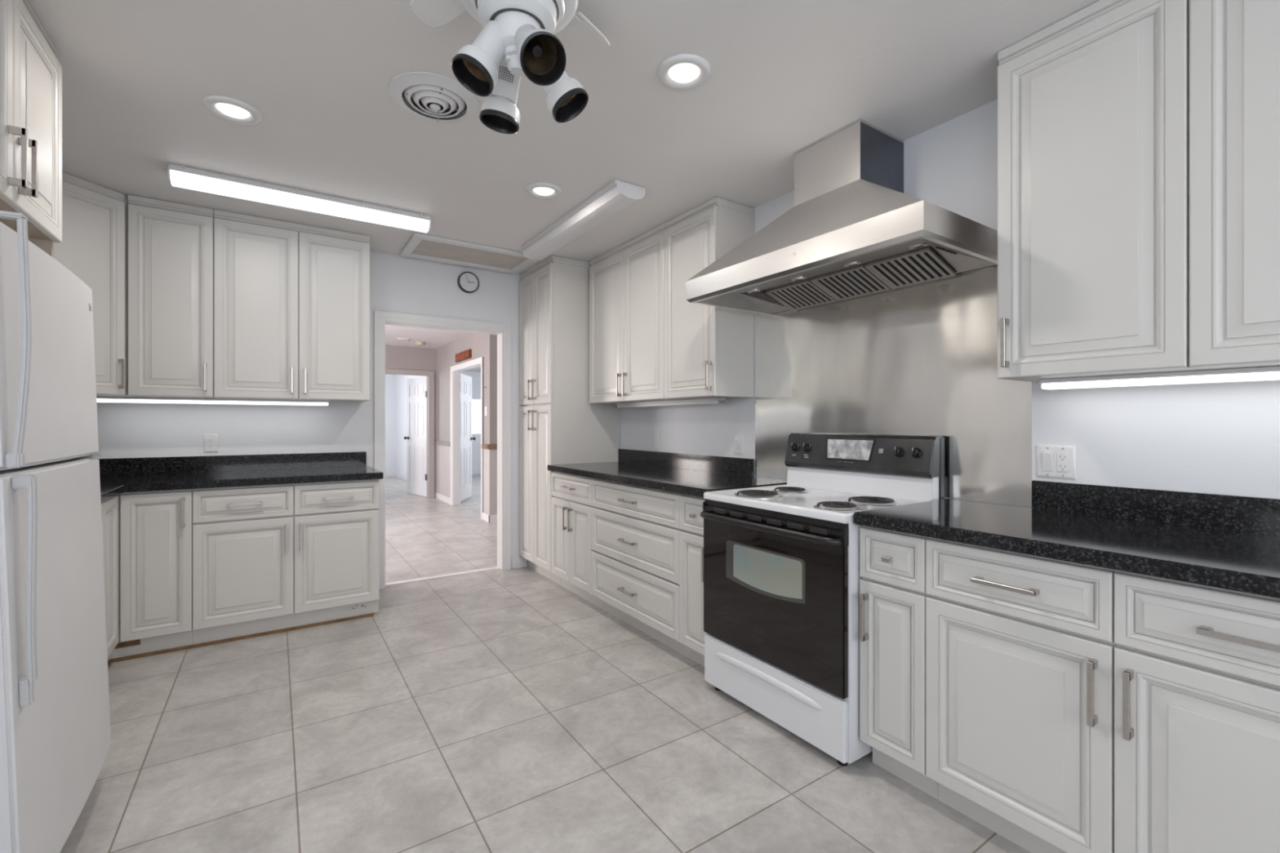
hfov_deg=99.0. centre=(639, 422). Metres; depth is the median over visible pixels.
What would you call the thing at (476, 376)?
wall
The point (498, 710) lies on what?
floor
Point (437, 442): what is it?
trim
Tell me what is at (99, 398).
light
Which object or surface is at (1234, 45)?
upper cabinet
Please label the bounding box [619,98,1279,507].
wall
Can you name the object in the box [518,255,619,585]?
pantry cabinet
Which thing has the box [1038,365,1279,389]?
light
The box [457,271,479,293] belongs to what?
wall clock
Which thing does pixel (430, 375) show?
trim
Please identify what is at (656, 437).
receptacle
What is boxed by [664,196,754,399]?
upper cabinet
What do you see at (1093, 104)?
upper cabinet
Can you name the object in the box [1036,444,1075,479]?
wall outlet
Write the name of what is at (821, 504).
cooktop
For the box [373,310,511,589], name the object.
trim
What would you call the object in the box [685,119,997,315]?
range hood
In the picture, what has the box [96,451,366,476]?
backsplash
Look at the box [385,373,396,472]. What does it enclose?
wall
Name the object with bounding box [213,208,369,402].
upper cabinet
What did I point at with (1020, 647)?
base cabinet
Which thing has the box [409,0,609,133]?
ceiling fan
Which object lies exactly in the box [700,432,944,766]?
stove
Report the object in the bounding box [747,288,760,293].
lamp
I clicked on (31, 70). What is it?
upper cabinet
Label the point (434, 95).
ceiling vent
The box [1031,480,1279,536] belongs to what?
backsplash
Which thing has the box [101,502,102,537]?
base cabinet
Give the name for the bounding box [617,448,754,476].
backsplash
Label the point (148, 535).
base cabinet
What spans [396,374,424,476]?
wall
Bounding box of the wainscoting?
[436,444,497,515]
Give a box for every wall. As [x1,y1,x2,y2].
[93,251,522,568]
[385,345,436,497]
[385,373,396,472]
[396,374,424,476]
[436,333,497,444]
[460,371,480,470]
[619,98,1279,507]
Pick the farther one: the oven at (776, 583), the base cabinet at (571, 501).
the base cabinet at (571, 501)
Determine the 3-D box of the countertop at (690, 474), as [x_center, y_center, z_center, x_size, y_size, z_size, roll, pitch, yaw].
[0.080,0.284,3.486,0.638,0.144,1.816,0,0,-34]
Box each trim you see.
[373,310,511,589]
[385,368,434,498]
[385,566,499,586]
[435,440,450,446]
[450,356,483,519]
[481,444,497,448]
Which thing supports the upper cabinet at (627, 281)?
attached to the wall at (1222, 437)
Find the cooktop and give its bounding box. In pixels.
[703,484,926,524]
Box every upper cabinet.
[0,0,62,257]
[53,171,131,396]
[127,194,215,398]
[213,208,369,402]
[589,222,685,404]
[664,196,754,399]
[997,0,1203,382]
[1189,0,1279,369]
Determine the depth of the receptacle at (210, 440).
3.48 m
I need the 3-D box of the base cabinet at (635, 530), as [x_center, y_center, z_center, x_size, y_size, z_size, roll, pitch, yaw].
[0.176,0.792,3.337,0.643,0.871,0.930,0,0,-34]
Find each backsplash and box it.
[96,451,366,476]
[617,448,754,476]
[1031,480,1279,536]
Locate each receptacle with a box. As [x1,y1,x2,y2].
[207,437,213,448]
[655,436,657,446]
[1057,452,1068,471]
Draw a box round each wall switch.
[484,406,487,415]
[733,435,742,454]
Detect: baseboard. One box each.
[385,472,407,480]
[435,492,497,522]
[471,470,480,474]
[511,557,527,568]
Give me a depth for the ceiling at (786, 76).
2.11 m
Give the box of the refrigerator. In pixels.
[0,210,111,852]
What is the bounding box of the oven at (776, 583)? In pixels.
[700,501,848,699]
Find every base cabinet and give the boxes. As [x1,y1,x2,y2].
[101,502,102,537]
[102,488,193,667]
[192,479,379,648]
[551,471,601,608]
[591,478,690,658]
[679,493,706,666]
[859,525,937,799]
[925,537,1115,852]
[1114,569,1279,852]
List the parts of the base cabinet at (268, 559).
drawer, door, handle, handle, handle, drawer, door, handle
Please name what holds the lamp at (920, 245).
attached to the range hood
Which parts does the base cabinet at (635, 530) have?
handle, handle, handle, drawer, drawer, drawer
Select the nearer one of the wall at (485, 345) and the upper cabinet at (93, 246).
the upper cabinet at (93, 246)
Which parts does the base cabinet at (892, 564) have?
handle, knob, drawer, door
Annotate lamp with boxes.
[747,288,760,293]
[791,276,806,281]
[844,261,861,266]
[908,243,928,248]
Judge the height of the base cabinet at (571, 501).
0.871 m
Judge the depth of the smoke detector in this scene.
8.13 m
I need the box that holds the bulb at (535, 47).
[525,37,543,59]
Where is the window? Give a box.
[471,397,480,435]
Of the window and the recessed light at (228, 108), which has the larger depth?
the window
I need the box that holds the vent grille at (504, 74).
[497,66,513,82]
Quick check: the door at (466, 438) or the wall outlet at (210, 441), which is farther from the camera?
the door at (466, 438)
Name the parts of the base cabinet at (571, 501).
door, handle, handle, handle, drawer, door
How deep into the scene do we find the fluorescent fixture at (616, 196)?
3.19 m
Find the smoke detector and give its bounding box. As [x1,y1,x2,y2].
[415,341,426,345]
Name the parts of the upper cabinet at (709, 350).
door, handle, crown trim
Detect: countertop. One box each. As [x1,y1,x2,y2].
[96,451,383,502]
[547,448,786,497]
[853,480,1279,598]
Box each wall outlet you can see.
[203,434,217,452]
[653,433,660,449]
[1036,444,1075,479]
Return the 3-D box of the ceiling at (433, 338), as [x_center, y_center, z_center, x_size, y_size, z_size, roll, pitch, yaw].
[-3.264,-1.252,9.025,7.800,0.100,9.565,0,0,-34]
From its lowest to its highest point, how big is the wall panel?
1.044 m
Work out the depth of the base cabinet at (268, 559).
3.18 m
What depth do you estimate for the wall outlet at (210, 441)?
3.48 m
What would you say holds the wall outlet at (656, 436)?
attached to the wall at (1222, 437)
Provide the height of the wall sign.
0.116 m
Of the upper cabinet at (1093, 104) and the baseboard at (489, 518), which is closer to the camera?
the upper cabinet at (1093, 104)
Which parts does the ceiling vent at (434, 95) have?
damper lever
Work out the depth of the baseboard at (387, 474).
12.38 m
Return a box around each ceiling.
[26,0,1099,275]
[385,324,480,372]
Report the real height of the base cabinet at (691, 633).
0.871 m
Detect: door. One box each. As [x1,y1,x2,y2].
[404,376,426,497]
[460,373,475,502]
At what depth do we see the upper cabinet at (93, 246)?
2.87 m
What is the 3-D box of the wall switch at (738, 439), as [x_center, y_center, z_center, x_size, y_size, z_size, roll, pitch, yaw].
[0.588,0.134,3.289,0.016,0.116,0.072,0,0,-34]
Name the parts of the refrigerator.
door handle, door handle, freezer door, door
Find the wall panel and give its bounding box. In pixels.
[755,264,1031,506]
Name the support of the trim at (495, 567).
attached to the wall at (397, 284)
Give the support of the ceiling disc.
attached to the ceiling at (433, 338)
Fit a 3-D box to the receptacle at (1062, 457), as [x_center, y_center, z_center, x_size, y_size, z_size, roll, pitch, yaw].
[1.495,0.140,1.933,0.002,0.068,0.033,0,0,-34]
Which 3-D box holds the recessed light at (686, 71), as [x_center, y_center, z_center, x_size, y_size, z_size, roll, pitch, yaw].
[0.157,-1.243,1.951,0.192,0.018,0.192,0,0,-34]
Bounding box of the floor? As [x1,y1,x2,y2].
[59,474,1031,852]
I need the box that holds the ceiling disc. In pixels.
[395,337,412,341]
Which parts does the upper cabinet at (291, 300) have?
door, handle, crown trim, handle, door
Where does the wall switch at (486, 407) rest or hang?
attached to the wall at (485, 345)
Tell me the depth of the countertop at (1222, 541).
1.57 m
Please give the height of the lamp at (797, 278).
0.022 m
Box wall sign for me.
[455,349,471,362]
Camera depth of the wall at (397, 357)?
8.75 m
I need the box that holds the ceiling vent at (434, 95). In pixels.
[388,71,479,122]
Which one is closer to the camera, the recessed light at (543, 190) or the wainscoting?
the recessed light at (543, 190)
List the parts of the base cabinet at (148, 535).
door, door, handle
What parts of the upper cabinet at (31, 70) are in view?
door, handle, underside panel, handle, panel, crown trim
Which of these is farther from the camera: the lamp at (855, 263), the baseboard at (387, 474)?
the baseboard at (387, 474)
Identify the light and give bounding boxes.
[96,395,329,405]
[202,95,262,124]
[525,182,561,199]
[616,397,729,408]
[657,53,711,89]
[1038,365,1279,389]
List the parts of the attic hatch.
panel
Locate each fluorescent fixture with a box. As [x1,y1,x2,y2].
[167,163,431,233]
[521,179,645,260]
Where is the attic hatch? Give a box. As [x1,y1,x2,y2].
[399,232,535,273]
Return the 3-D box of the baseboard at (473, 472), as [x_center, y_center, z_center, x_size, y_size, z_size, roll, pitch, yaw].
[-3.689,1.178,13.098,3.580,0.100,0.020,0,0,-34]
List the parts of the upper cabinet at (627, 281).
door, handle, handle, crown trim, door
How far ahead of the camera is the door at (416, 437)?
9.19 m
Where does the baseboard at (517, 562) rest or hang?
attached to the wall at (397, 284)
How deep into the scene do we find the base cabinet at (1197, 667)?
1.23 m
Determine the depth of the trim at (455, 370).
8.12 m
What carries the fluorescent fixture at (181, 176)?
attached to the ceiling at (786, 76)
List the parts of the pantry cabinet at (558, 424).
door, door, handle, handle, handle, handle, door, door, crown trim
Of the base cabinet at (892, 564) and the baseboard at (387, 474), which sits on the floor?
the base cabinet at (892, 564)
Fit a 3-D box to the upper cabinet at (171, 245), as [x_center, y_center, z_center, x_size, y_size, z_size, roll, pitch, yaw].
[-2.742,-0.699,3.232,0.371,1.102,0.413,0,0,-34]
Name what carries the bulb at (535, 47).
attached to the ceiling fan
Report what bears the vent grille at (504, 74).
attached to the ceiling fan
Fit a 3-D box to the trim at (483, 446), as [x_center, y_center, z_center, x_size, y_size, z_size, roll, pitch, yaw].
[-1.336,0.298,7.192,1.430,0.060,0.265,0,0,-34]
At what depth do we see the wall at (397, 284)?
3.87 m
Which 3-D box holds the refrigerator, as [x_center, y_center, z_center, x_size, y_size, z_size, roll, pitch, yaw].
[-1.888,0.387,1.363,0.738,1.696,0.815,-2,1,-34]
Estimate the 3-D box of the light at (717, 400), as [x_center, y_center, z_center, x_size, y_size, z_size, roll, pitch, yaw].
[0.178,-0.131,3.720,0.060,0.033,1.212,0,0,-34]
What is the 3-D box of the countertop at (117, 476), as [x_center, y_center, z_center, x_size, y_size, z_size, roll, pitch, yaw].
[-2.258,0.284,2.752,1.837,0.144,1.750,0,0,-34]
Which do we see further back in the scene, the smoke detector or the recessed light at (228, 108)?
the smoke detector
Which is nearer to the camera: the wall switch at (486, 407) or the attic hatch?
the attic hatch
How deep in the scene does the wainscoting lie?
6.86 m

